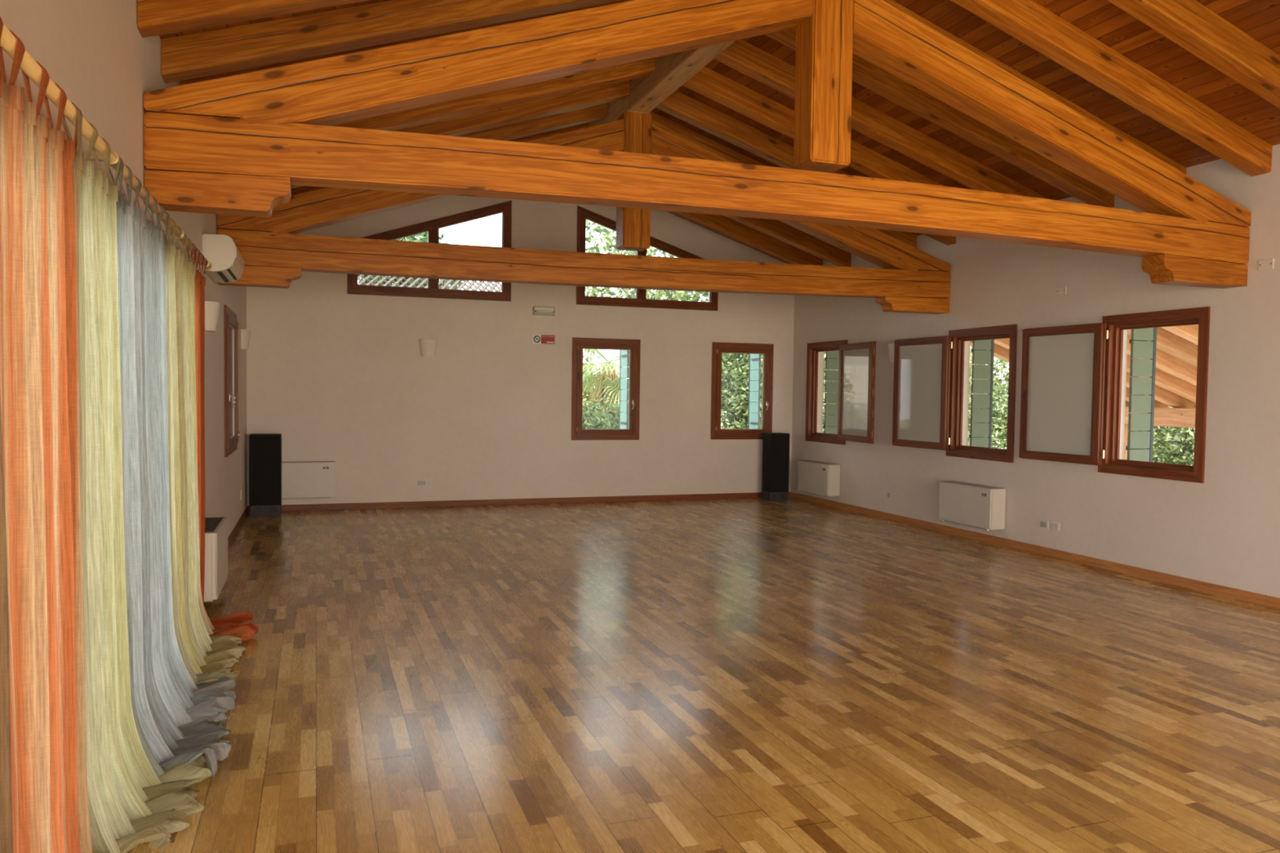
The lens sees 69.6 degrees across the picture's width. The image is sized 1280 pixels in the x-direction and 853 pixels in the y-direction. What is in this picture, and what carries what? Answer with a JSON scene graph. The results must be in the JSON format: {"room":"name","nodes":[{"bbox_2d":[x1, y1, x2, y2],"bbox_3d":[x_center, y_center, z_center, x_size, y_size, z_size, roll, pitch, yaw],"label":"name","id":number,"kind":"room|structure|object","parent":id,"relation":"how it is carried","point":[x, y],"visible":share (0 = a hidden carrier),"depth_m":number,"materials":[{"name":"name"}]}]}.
{"room":"community hall","nodes":[
{"label":"community hall","id":0,"kind":"room"},
{"bbox_2d":[0,0,247,537],"bbox_3d":[-2.689,-0.400,4.740,0.250,3.580,15.250,0,2,-19],"label":"wall","id":1,"kind":"structure","parent":0,"point":[96,51],"depth_m":4.34,"materials":[{"name":"paint"}]},
{"bbox_2d":[0,23,212,270],"bbox_3d":[-2.070,-1.012,3.580,0.146,0.064,6.200,0,2,-19],"label":"rail","id":2,"kind":"object","parent":1,"relation":"attached to","point":[29,65],"visible":0.57,"depth_m":3.02,"materials":[{"name":"brown wood"}]},
{"bbox_2d":[0,397,13,852],"bbox_3d":[-1.395,0.265,1.922,0.186,2.464,0.674,0,2,-19],"label":"curtain","id":3,"kind":"object","parent":2,"relation":"hanging from","point":[6,804],"visible":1,"depth_m":2.15,"materials":[{"name":"orange fabric"}]},
{"bbox_2d":[0,16,92,852],"bbox_3d":[-1.637,0.239,2.563,0.163,2.466,0.858,0,2,-19],"label":"curtain","id":4,"kind":"object","parent":2,"relation":"hanging from","point":[39,387],"visible":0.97,"depth_m":2.49,"materials":[{"name":"orange fabric"}]},
{"bbox_2d":[62,102,211,852],"bbox_3d":[-1.795,0.209,3.334,0.407,2.466,0.856,0,2,-19],"label":"curtain","id":5,"kind":"object","parent":2,"relation":"hanging from","point":[130,806],"visible":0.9,"depth_m":3.19,"materials":[{"name":"yellow fabric"}]},
{"bbox_2d":[109,158,237,778],"bbox_3d":[-2.092,0.173,4.236,0.443,2.460,1.426,0,2,-19],"label":"curtain","id":6,"kind":"object","parent":2,"relation":"hanging from","point":[176,719],"visible":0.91,"depth_m":4.01,"materials":[{"name":"grey fabric"}]},
{"bbox_2d":[158,211,246,684],"bbox_3d":[-2.496,0.127,5.311,0.397,2.466,1.326,0,2,-19],"label":"curtain","id":7,"kind":"object","parent":2,"relation":"hanging from","point":[209,657],"visible":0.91,"depth_m":5.06,"materials":[{"name":"yellow fabric"}]},
{"bbox_2d":[186,244,258,640],"bbox_3d":[-2.715,0.097,6.013,0.443,2.464,0.781,0,2,-19],"label":"curtain","id":8,"kind":"object","parent":2,"relation":"hanging from","point":[247,631],"visible":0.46,"depth_m":6.03,"materials":[{"name":"fabric"}]},
{"bbox_2d":[204,301,220,331],"bbox_3d":[-3.444,-0.885,7.430,0.105,0.230,0.250,0,2,-19],"label":"wall sconce","id":9,"kind":"object","parent":1,"relation":"attached to","point":[211,308],"visible":0.97,"depth_m":7.34,"materials":[{"name":"paint"}]},
{"bbox_2d":[204,516,227,602],"bbox_3d":[-3.210,0.980,6.873,0.175,0.507,0.850,0,2,-19],"label":"radiator","id":10,"kind":"object","parent":1,"relation":"attached to","point":[215,575],"visible":0.68,"depth_m":6.54,"materials":[{"name":"white metal"}]},
{"bbox_2d":[204,516,223,532],"bbox_3d":[-3.215,0.731,6.861,0.132,0.008,0.750,0,2,-19],"label":"grille","id":11,"kind":"object","parent":10,"relation":"attached to","point":[211,524],"depth_m":6.88,"materials":[{"name":"black metal"}]},
{"bbox_2d":[201,234,244,283],"bbox_3d":[-3.425,-1.370,7.586,0.245,0.291,0.880,0,2,-19],"label":"air conditioner","id":12,"kind":"object","parent":1,"relation":"attached to","point":[227,261],"visible":0.99,"depth_m":7.19,"materials":[{"name":"white plastic"}]},
{"bbox_2d":[217,268,237,282],"bbox_3d":[-3.403,-1.243,7.594,0.092,0.036,0.730,0,2,-19],"label":"outlet","id":13,"kind":"object","parent":12,"relation":"attached to","point":[228,275],"depth_m":7.58,"materials":[{"name":"white plastic"}]},
{"bbox_2d":[223,304,239,457],"bbox_3d":[-4.208,-0.460,9.486,0.153,1.470,1.290,0,2,-19],"label":"window","id":14,"kind":"structure","parent":1,"relation":"in","point":[231,326],"depth_m":9.54,"materials":[{"name":"brown wood"}]},
{"bbox_2d":[227,506,248,548],"bbox_3d":[-4.049,1.174,9.004,0.014,0.083,5.928,0,2,-19],"label":"baseboard","id":15,"kind":"structure","parent":1,"relation":"attached to","point":[242,518],"depth_m":10.16,"materials":[{"name":"brown wood"}]},
{"bbox_2d":[240,328,251,349],"bbox_3d":[-4.671,-1.030,10.918,0.105,0.230,0.250,0,2,-19],"label":"wall sconce","id":16,"kind":"object","parent":1,"relation":"attached to","point":[245,334],"visible":1,"depth_m":10.83,"materials":[{"name":"paint"}]},
{"bbox_2d":[216,111,951,314],"bbox_3d":[-0.087,-2.247,9.537,7.832,1.934,0.246,0,2,-19],"label":"roof truss","id":17,"kind":"object","parent":1,"relation":"attached to","point":[911,279],"visible":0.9,"depth_m":9.31,"materials":[{"name":"brown wood"}]},
{"bbox_2d":[588,96,648,127],"bbox_3d":[-0.637,-3.423,11.161,0.230,0.278,3.763,0,2,-19],"label":"ridge beam","id":18,"kind":"structure","parent":17,"relation":"on","point":[615,108],"depth_m":9.76,"materials":[{"name":"brown wood"}]},
{"bbox_2d":[143,0,1251,288],"bbox_3d":[1.126,-2.097,6.087,7.832,1.947,0.246,0,2,-19],"label":"roof truss","id":19,"kind":"object","parent":1,"relation":"attached to","point":[238,144],"visible":1,"depth_m":5.69,"materials":[{"name":"brown wood"}]},
{"bbox_2d":[628,40,736,112],"bbox_3d":[0.593,-3.278,7.663,0.230,0.278,3.650,0,2,-19],"label":"ridge beam","id":20,"kind":"structure","parent":19,"relation":"on","point":[672,71],"depth_m":8.44,"materials":[{"name":"brown wood"}]},
{"bbox_2d":[246,195,794,506],"bbox_3d":[-1.350,-1.323,13.128,7.840,4.842,0.250,0,2,-19],"label":"wall","id":21,"kind":"structure","parent":0,"point":[344,378],"depth_m":12.79,"materials":[{"name":"paint"}]},
{"bbox_2d":[281,461,335,498],"bbox_3d":[-4.396,0.694,11.922,0.855,0.474,0.155,0,2,-19],"label":"radiator","id":22,"kind":"object","parent":21,"relation":"attached to","point":[300,479],"visible":0.66,"depth_m":11.89,"materials":[{"name":"white metal"}]},
{"bbox_2d":[281,497,330,498],"bbox_3d":[-4.407,0.922,11.940,0.745,0.018,0.100,0,2,-19],"label":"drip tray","id":23,"kind":"object","parent":22,"relation":"on","point":[282,497],"depth_m":11.90,"materials":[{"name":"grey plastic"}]},
{"bbox_2d":[416,480,426,486],"bbox_3d":[-2.971,0.771,12.504,0.140,0.090,0.014,0,2,-19],"label":"wall socket","id":24,"kind":"object","parent":21,"relation":"attached to","point":[419,482],"visible":1,"depth_m":12.50,"materials":[{"name":"white plastic"}]},
{"bbox_2d":[418,338,437,356],"bbox_3d":[-2.854,-1.061,12.420,0.250,0.230,0.105,0,2,-19],"label":"wall sconce","id":25,"kind":"object","parent":21,"relation":"attached to","point":[428,348],"visible":1,"depth_m":12.39,"materials":[{"name":"paint"}]},
{"bbox_2d":[347,200,511,301],"bbox_3d":[-2.820,-2.440,12.447,2.169,1.395,0.094,0,2,-19],"label":"window","id":26,"kind":"structure","parent":21,"relation":"in","point":[432,227],"depth_m":12.45,"materials":[{"name":"brown wood"}]},
{"bbox_2d":[248,491,790,512],"bbox_3d":[-1.339,1.060,13.091,7.810,0.083,0.014,0,2,-19],"label":"baseboard","id":27,"kind":"structure","parent":21,"relation":"attached to","point":[755,495],"depth_m":12.91,"materials":[{"name":"brown wood"}]},
{"bbox_2d":[533,334,555,343],"bbox_3d":[-1.356,-1.231,12.992,0.314,0.124,0.008,0,2,-19],"label":"no smoking sign","id":28,"kind":"object","parent":21,"relation":"attached to","point":[537,339],"visible":1,"depth_m":12.99,"materials":[{"name":"red plastic"}]},
{"bbox_2d":[533,306,555,315],"bbox_3d":[-1.349,-1.626,12.949,0.307,0.120,0.062,0,2,-19],"label":"emergency light","id":29,"kind":"object","parent":21,"relation":"attached to","point":[537,310],"visible":1,"depth_m":12.93,"materials":[{"name":"white plastic"}]},
{"bbox_2d":[571,337,640,439],"bbox_3d":[-0.487,-0.537,13.314,1.027,1.469,0.153,0,2,-19],"label":"window","id":30,"kind":"structure","parent":21,"relation":"in","point":[633,346],"depth_m":13.30,"materials":[{"name":"brown wood"}]},
{"bbox_2d":[618,350,629,429],"bbox_3d":[-0.239,-0.554,13.869,0.041,1.369,0.345,0,2,-19],"label":"window shutter","id":31,"kind":"object","parent":21,"relation":"attached to","point":[624,354],"visible":0.73,"depth_m":13.83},
{"bbox_2d":[576,205,718,311],"bbox_3d":[0.132,-2.441,13.484,2.200,1.400,0.094,0,2,-19],"label":"window","id":32,"kind":"structure","parent":21,"relation":"in","point":[583,214],"depth_m":13.40,"materials":[{"name":"brown wood"}]},
{"bbox_2d":[710,342,773,439],"bbox_3d":[1.565,-0.537,14.036,1.027,1.469,0.153,0,2,-19],"label":"window","id":33,"kind":"structure","parent":21,"relation":"in","point":[766,350],"depth_m":14.03,"materials":[{"name":"brown wood"}]},
{"bbox_2d":[747,353,760,428],"bbox_3d":[1.813,-0.554,14.590,0.041,1.369,0.345,0,2,-19],"label":"window shutter","id":34,"kind":"object","parent":21,"relation":"attached to","point":[754,363],"visible":0.83,"depth_m":14.57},
{"bbox_2d":[91,497,1279,852],"bbox_3d":[1.102,1.489,6.151,8.340,0.200,15.250,0,2,-19],"label":"floor","id":35,"kind":"structure","parent":0,"point":[746,675],"depth_m":4.92,"materials":[{"name":"brown wood"}]},
{"bbox_2d":[248,433,281,516],"bbox_3d":[-4.707,0.605,11.570,0.365,1.015,0.294,0,2,-19],"label":"speaker","id":36,"kind":"object","parent":35,"relation":"on","point":[264,449],"visible":1,"depth_m":11.44},
{"bbox_2d":[761,432,789,501],"bbox_3d":[2.052,0.608,13.925,0.320,1.015,0.294,0,2,-19],"label":"speaker","id":37,"kind":"object","parent":35,"relation":"on","point":[775,446],"visible":1,"depth_m":13.80},
{"bbox_2d":[159,0,1279,263],"bbox_3d":[1.159,-2.808,5.993,8.340,1.403,15.250,0,2,-19],"label":"ceiling","id":38,"kind":"structure","parent":0,"point":[1101,20],"depth_m":6.96,"materials":[{"name":"brown wood"}]},
{"bbox_2d":[137,0,367,37],"bbox_3d":[-0.703,-2.697,5.237,3.818,1.432,0.170,0,2,-19],"label":"rafter","id":39,"kind":"object","parent":38,"relation":"attached to","point":[154,17],"visible":1,"depth_m":4.68,"materials":[{"name":"brown wood"}]},
{"bbox_2d":[160,0,622,83],"bbox_3d":[-0.950,-2.726,5.941,3.818,1.432,0.170,0,2,-19],"label":"rafter","id":40,"kind":"object","parent":38,"relation":"attached to","point":[202,54],"visible":1,"depth_m":5.57,"materials":[{"name":"brown wood"}]},
{"bbox_2d":[179,0,631,85],"bbox_3d":[-1.198,-2.755,6.645,3.818,1.432,0.170,0,2,-19],"label":"rafter","id":41,"kind":"object","parent":38,"relation":"attached to","point":[335,54],"visible":0.02,"depth_m":6.29,"materials":[{"name":"brown wood"}]},
{"bbox_2d":[291,122,588,195],"bbox_3d":[-2.436,-2.901,10.166,3.818,1.432,0.170,0,2,-19],"label":"rafter","id":42,"kind":"object","parent":38,"relation":"attached to","point":[302,189],"visible":0.02,"depth_m":10.49,"materials":[{"name":"brown wood"}]},
{"bbox_2d":[291,102,607,188],"bbox_3d":[-2.188,-2.872,9.462,3.818,1.432,0.170,0,2,-19],"label":"rafter","id":43,"kind":"object","parent":38,"relation":"attached to","point":[588,114],"visible":0.28,"depth_m":9.78,"materials":[{"name":"brown wood"}]},
{"bbox_2d":[333,57,655,130],"bbox_3d":[-1.693,-2.813,8.053,3.818,1.432,0.170,0,2,-19],"label":"rafter","id":44,"kind":"object","parent":38,"relation":"attached to","point":[644,68],"visible":0.53,"depth_m":8.16,"materials":[{"name":"brown wood"}]},
{"bbox_2d":[391,80,630,136],"bbox_3d":[-1.941,-2.843,8.758,3.818,1.432,0.170,0,2,-19],"label":"rafter","id":45,"kind":"object","parent":38,"relation":"attached to","point":[525,111],"visible":0.38,"depth_m":8.96,"materials":[{"name":"brown wood"}]},
{"bbox_2d":[669,210,822,265],"bbox_3d":[0.875,-2.952,12.913,3.778,1.420,0.170,0,2,-19],"label":"rafter","id":46,"kind":"object","parent":38,"relation":"attached to","point":[722,224],"visible":0.34,"depth_m":13.11,"materials":[{"name":"brown wood"}]},
{"bbox_2d":[648,111,916,248],"bbox_3d":[1.617,-2.864,10.800,3.778,1.420,0.170,0,2,-19],"label":"rafter","id":47,"kind":"object","parent":38,"relation":"attached to","point":[658,120],"visible":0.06,"depth_m":10.43,"materials":[{"name":"brown wood"}]},
{"bbox_2d":[724,215,850,266],"bbox_3d":[1.122,-2.923,12.208,3.778,1.420,0.170,0,2,-19],"label":"rafter","id":48,"kind":"object","parent":38,"relation":"attached to","point":[775,228],"visible":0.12,"depth_m":12.52,"materials":[{"name":"brown wood"}]},
{"bbox_2d":[655,90,956,245],"bbox_3d":[1.865,-2.835,10.096,3.778,1.420,0.170,0,2,-19],"label":"rafter","id":49,"kind":"object","parent":38,"relation":"attached to","point":[682,106],"visible":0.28,"depth_m":9.71,"materials":[{"name":"brown wood"}]},
{"bbox_2d":[682,66,944,186],"bbox_3d":[2.112,-2.806,9.392,3.778,1.420,0.170,0,2,-19],"label":"rafter","id":50,"kind":"object","parent":38,"relation":"attached to","point":[708,82],"visible":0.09,"depth_m":9.03,"materials":[{"name":"brown wood"}]},
{"bbox_2d":[714,39,1049,199],"bbox_3d":[2.360,-2.777,8.688,3.778,1.420,0.170,0,2,-19],"label":"rafter","id":51,"kind":"object","parent":38,"relation":"attached to","point":[741,55],"visible":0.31,"depth_m":8.63,"materials":[{"name":"brown wood"}]},
{"bbox_2d":[764,27,1114,208],"bbox_3d":[2.608,-2.747,7.983,3.778,1.420,0.170,0,2,-19],"label":"rafter","id":52,"kind":"object","parent":38,"relation":"attached to","point":[865,73],"visible":0.47,"depth_m":8.02,"materials":[{"name":"brown wood"}]},
{"bbox_2d":[883,0,1186,173],"bbox_3d":[2.855,-2.718,7.279,3.778,1.420,0.170,0,2,-19],"label":"rafter","id":53,"kind":"object","parent":38,"relation":"attached to","point":[1146,148],"visible":0.05,"depth_m":7.32,"materials":[{"name":"brown wood"}]},
{"bbox_2d":[950,0,1272,176],"bbox_3d":[3.103,-2.689,6.575,3.778,1.420,0.170,0,2,-19],"label":"rafter","id":54,"kind":"object","parent":38,"relation":"attached to","point":[1027,21],"visible":1,"depth_m":6.67,"materials":[{"name":"brown wood"}]},
{"bbox_2d":[1107,0,1279,108],"bbox_3d":[3.350,-2.660,5.871,3.778,1.420,0.170,0,2,-19],"label":"rafter","id":55,"kind":"object","parent":38,"relation":"attached to","point":[1190,24],"visible":1,"depth_m":5.95,"materials":[{"name":"brown wood"}]},
{"bbox_2d":[791,143,1279,598],"bbox_3d":[4.943,-0.398,7.423,0.250,3.580,15.250,0,2,-19],"label":"wall","id":56,"kind":"structure","parent":0,"point":[1224,530],"depth_m":8.98,"materials":[{"name":"paint"}]},
{"bbox_2d":[797,460,840,497],"bbox_3d":[2.595,0.753,13.403,0.205,0.464,0.870,0,2,-19],"label":"radiator","id":57,"kind":"object","parent":56,"relation":"attached to","point":[816,477],"visible":1,"depth_m":13.19,"materials":[{"name":"white metal"}]},
{"bbox_2d":[801,490,836,497],"bbox_3d":[2.604,0.976,13.410,0.150,0.018,0.760,0,2,-19],"label":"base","id":58,"kind":"object","parent":57,"relation":"on","point":[816,492],"depth_m":13.21,"materials":[{"name":"grey plastic"}]},
{"bbox_2d":[804,339,876,444],"bbox_3d":[2.859,-0.480,12.959,0.206,1.469,1.998,0,2,-15],"label":"window","id":59,"kind":"structure","parent":56,"relation":"in","point":[813,348],"depth_m":12.89,"materials":[{"name":"brown wood"}]},
{"bbox_2d":[823,350,839,434],"bbox_3d":[2.934,-0.516,13.964,0.295,1.369,0.040,0,2,-19],"label":"window shutter","id":60,"kind":"object","parent":59,"relation":"attached to","point":[832,362],"visible":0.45,"depth_m":13.94,"materials":[{"name":"green wood"}]},
{"bbox_2d":[886,491,891,498],"bbox_3d":[3.222,0.889,11.916,0.014,0.085,0.085,0,2,-19],"label":"wall socket","id":61,"kind":"object","parent":56,"relation":"attached to","point":[888,494],"visible":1,"depth_m":11.91,"materials":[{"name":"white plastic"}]},
{"bbox_2d":[887,343,902,362],"bbox_3d":[3.229,-0.941,11.757,0.105,0.230,0.250,0,2,-19],"label":"wall sconce","id":62,"kind":"object","parent":56,"relation":"attached to","point":[891,347],"visible":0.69,"depth_m":11.73,"materials":[{"name":"paint"}]},
{"bbox_2d":[892,324,1017,462],"bbox_3d":[3.656,-0.387,10.712,0.194,1.469,1.999,0,2,-23],"label":"window","id":63,"kind":"structure","parent":56,"relation":"in","point":[953,344],"depth_m":10.71,"materials":[{"name":"brown wood"}]},
{"bbox_2d":[938,480,1006,531],"bbox_3d":[3.693,0.882,10.278,0.205,0.470,0.880,0,2,-19],"label":"radiator","id":64,"kind":"object","parent":56,"relation":"attached to","point":[970,504],"visible":1,"depth_m":10.11,"materials":[{"name":"white metal"}]},
{"bbox_2d":[943,520,1000,530],"bbox_3d":[3.703,1.095,10.285,0.150,0.018,0.770,0,2,-19],"label":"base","id":65,"kind":"object","parent":64,"relation":"on","point":[985,527],"depth_m":10.13,"materials":[{"name":"grey plastic"}]},
{"bbox_2d":[968,339,994,448],"bbox_3d":[4.028,-0.387,10.853,0.295,1.369,0.040,0,2,-19],"label":"window shutter","id":66,"kind":"object","parent":56,"relation":"attached to","point":[983,351],"visible":0.84,"depth_m":10.84,"materials":[{"name":"green wood"}]},
{"bbox_2d":[790,491,1279,608],"bbox_3d":[4.795,1.349,7.443,0.014,0.083,14.748,0,2,-19],"label":"baseboard","id":67,"kind":"structure","parent":56,"relation":"attached to","point":[1238,594],"depth_m":8.99,"materials":[{"name":"brown wood"}]},
{"bbox_2d":[1039,520,1048,529],"bbox_3d":[4.115,0.998,9.375,0.014,0.085,0.120,0,2,-19],"label":"wall socket","id":68,"kind":"object","parent":56,"relation":"attached to","point":[1043,524],"visible":1,"depth_m":9.37,"materials":[{"name":"white plastic"}]},
{"bbox_2d":[1050,521,1060,531],"bbox_3d":[4.165,1.004,9.234,0.014,0.085,0.120,0,2,-19],"label":"wall socket","id":69,"kind":"object","parent":56,"relation":"attached to","point":[1055,526],"visible":1,"depth_m":9.22,"materials":[{"name":"white plastic"}]},
{"bbox_2d":[1056,285,1066,294],"bbox_3d":[4.193,-1.353,9.157,0.013,0.080,0.120,0,2,-19],"label":"wall plate","id":70,"kind":"object","parent":56,"relation":"attached to","point":[1060,290],"visible":1,"depth_m":9.15,"materials":[{"name":"white plastic"}]},
{"bbox_2d":[1018,306,1210,483],"bbox_3d":[4.396,-0.299,8.610,0.194,1.469,1.999,0,2,-23],"label":"window","id":71,"kind":"structure","parent":56,"relation":"in","point":[1108,335],"depth_m":8.60,"materials":[{"name":"brown wood"}]},
{"bbox_2d":[1125,327,1156,462],"bbox_3d":[4.767,-0.299,8.751,0.295,1.369,0.040,0,2,-19],"label":"window shutter","id":72,"kind":"object","parent":56,"relation":"attached to","point":[1143,341],"visible":0.82,"depth_m":8.73,"materials":[{"name":"green wood"}]},
{"bbox_2d":[1130,327,1197,355],"bbox_3d":[7.223,-1.233,10.603,6.140,2.037,9.300,0,2,-19],"label":"porch roof","id":73,"kind":"structure","parent":56,"relation":"attached to","point":[1159,327],"depth_m":11.98,"materials":[{"name":"brown wood"}]},
{"bbox_2d":[1257,257,1274,270],"bbox_3d":[4.887,-1.266,7.184,0.013,0.080,0.120,0,2,-19],"label":"wall plate","id":74,"kind":"object","parent":56,"relation":"attached to","point":[1268,264],"visible":1,"depth_m":7.18,"materials":[{"name":"white plastic"}]},
{"label":"outside","id":75,"kind":"structure","parent":0,"visible":0},
{"bbox_2d":[615,419,1194,465],"bbox_3d":[-3.607,1.971,25.334,130.000,0.300,130.000,0,2,-19],"label":"ground","id":76,"kind":"structure","parent":75,"point":[726,420],"depth_m":61.25,"materials":[{"name":"plant"}]},
{"bbox_2d":[357,231,464,289],"bbox_3d":[-8.687,-3.109,32.910,5.252,9.163,3.947,0,2,-19],"label":"tree","id":77,"kind":"object","parent":76,"relation":"on","point":[423,237],"visible":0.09,"depth_m":32.20,"materials":[{"name":"green plant"}]},
{"bbox_2d":[357,274,501,291],"bbox_3d":[-9.151,-1.656,27.387,9.700,6.651,6.170,0,2,-19],"label":"house","id":78,"kind":"structure","parent":76,"relation":"on","point":[472,283],"depth_m":26.65,"materials":[{"name":"tile"}]},
{"bbox_2d":[582,350,626,426],"bbox_3d":[-2.911,-0.546,23.588,6.066,4.913,3.775,0,2,-19],"label":"tree","id":79,"kind":"object","parent":76,"relation":"on","point":[584,397],"visible":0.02,"depth_m":23.44,"materials":[{"name":"green plant"}]},
{"bbox_2d":[582,393,628,429],"bbox_3d":[-0.950,0.740,18.031,4.596,2.795,3.059,0,2,-19],"label":"shrub","id":80,"kind":"object","parent":76,"relation":"on","point":[587,420],"visible":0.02,"depth_m":17.54,"materials":[{"name":"green plant"}]},
{"bbox_2d":[582,349,628,427],"bbox_3d":[-0.632,-0.037,19.831,2.464,4.198,2.439,0,2,-19],"label":"fan palm","id":81,"kind":"object","parent":76,"relation":"on","point":[608,380],"visible":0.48,"depth_m":19.70,"materials":[{"name":"green plant"}]},
{"bbox_2d":[582,219,743,359],"bbox_3d":[0.651,-2.609,26.309,9.211,8.898,5.081,-1,3,-34],"label":"tree","id":82,"kind":"object","parent":76,"relation":"on","point":[672,295],"visible":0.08,"depth_m":25.36,"materials":[{"name":"green plant"}]},
{"bbox_2d":[704,299,839,433],"bbox_3d":[2.795,-0.620,20.901,5.412,5.462,4.080,0,2,-29],"label":"tree","id":83,"kind":"object","parent":76,"relation":"on","point":[735,372],"visible":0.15,"depth_m":19.65,"materials":[{"name":"green plant"}]},
{"bbox_2d":[822,346,1005,442],"bbox_3d":[6.883,-1.240,25.253,6.871,6.532,4.926,0,2,-25],"label":"tree","id":84,"kind":"object","parent":76,"relation":"on","point":[971,347],"visible":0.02,"depth_m":24.46,"materials":[{"name":"green plant"}]},
{"bbox_2d":[967,355,1008,448],"bbox_3d":[8.932,0.059,21.402,3.651,4.149,5.125,-1,3,-37],"label":"shrub","id":85,"kind":"object","parent":76,"relation":"on","point":[999,429],"visible":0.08,"depth_m":21.17,"materials":[{"name":"green plant"}]},
{"bbox_2d":[1152,405,1195,466],"bbox_3d":[10.510,0.223,17.905,3.502,4.128,5.443,-1,3,-39],"label":"shrub","id":86,"kind":"object","parent":76,"relation":"on","point":[1166,437],"visible":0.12,"depth_m":17.14,"materials":[{"name":"green plant"}]},
{"bbox_3d":[7.926,2.512,10.316,7.200,0.030,20.000,0,2,-19],"label":"patio","id":87,"kind":"object","parent":76,"relation":"on","visible":0},
{"bbox_2d":[1124,424,1128,459],"bbox_3d":[8.155,1.132,15.697,0.200,2.338,0.200,0,2,-19],"label":"porch post","id":88,"kind":"object","parent":87,"relation":"on","point":[1126,435],"visible":0.02,"depth_m":15.58,"materials":[{"name":"brown wood"}]},
{"bbox_3d":[9.829,1.330,10.936,0.200,2.338,0.200,0,2,-19],"label":"porch post","id":89,"kind":"object","parent":87,"relation":"on","visible":0},
{"bbox_2d":[1124,406,1195,427],"bbox_3d":[9.598,-0.019,11.595,0.200,0.300,9.100,0,2,-19],"label":"beam","id":90,"kind":"structure","parent":89,"relation":"on","point":[1163,416],"depth_m":14.57,"materials":[{"name":"brown wood"}]},
{"bbox_2d":[969,341,1128,406],"bbox_3d":[5.685,-1.286,14.903,6.088,2.163,0.170,0,2,-19],"label":"rafter","id":91,"kind":"object","parent":90,"relation":"on","point":[1002,353],"visible":0.06,"depth_m":14.89,"materials":[{"name":"brown wood"}]},
{"bbox_2d":[994,337,1168,407],"bbox_3d":[5.891,-1.262,14.319,6.088,2.163,0.170,0,2,-19],"label":"rafter","id":92,"kind":"object","parent":90,"relation":"on","point":[1005,343],"visible":0.03,"depth_m":14.96,"materials":[{"name":"brown wood"}]},
{"bbox_2d":[1125,371,1195,408],"bbox_3d":[6.096,-1.237,13.734,6.088,2.163,0.170,0,2,-19],"label":"rafter","id":93,"kind":"object","parent":90,"relation":"on","point":[1162,395],"visible":0.03,"depth_m":14.48,"materials":[{"name":"brown wood"}]},
{"bbox_2d":[1126,354,1196,402],"bbox_3d":[6.302,-1.213,13.150,6.088,2.163,0.170,0,2,-19],"label":"rafter","id":94,"kind":"object","parent":90,"relation":"on","point":[1164,380],"visible":0.02,"depth_m":13.67,"materials":[{"name":"brown wood"}]},
{"bbox_2d":[1127,334,1196,386],"bbox_3d":[6.507,-1.189,12.565,6.088,2.163,0.170,0,2,-19],"label":"rafter","id":95,"kind":"object","parent":90,"relation":"on","point":[1172,365],"visible":0.02,"depth_m":12.84,"materials":[{"name":"brown wood"}]},
{"bbox_2d":[1128,327,1197,366],"bbox_3d":[6.713,-1.165,11.981,6.088,2.163,0.170,0,2,-19],"label":"rafter","id":96,"kind":"object","parent":90,"relation":"on","point":[1171,344],"visible":0.19,"depth_m":12.02,"materials":[{"name":"brown wood"}]},
{"bbox_2d":[1161,324,1198,344],"bbox_3d":[6.918,-1.140,11.396,6.088,2.163,0.170,0,2,-19],"label":"rafter","id":97,"kind":"object","parent":90,"relation":"on","point":[1188,332],"visible":0.19,"depth_m":11.26,"materials":[{"name":"brown wood"}]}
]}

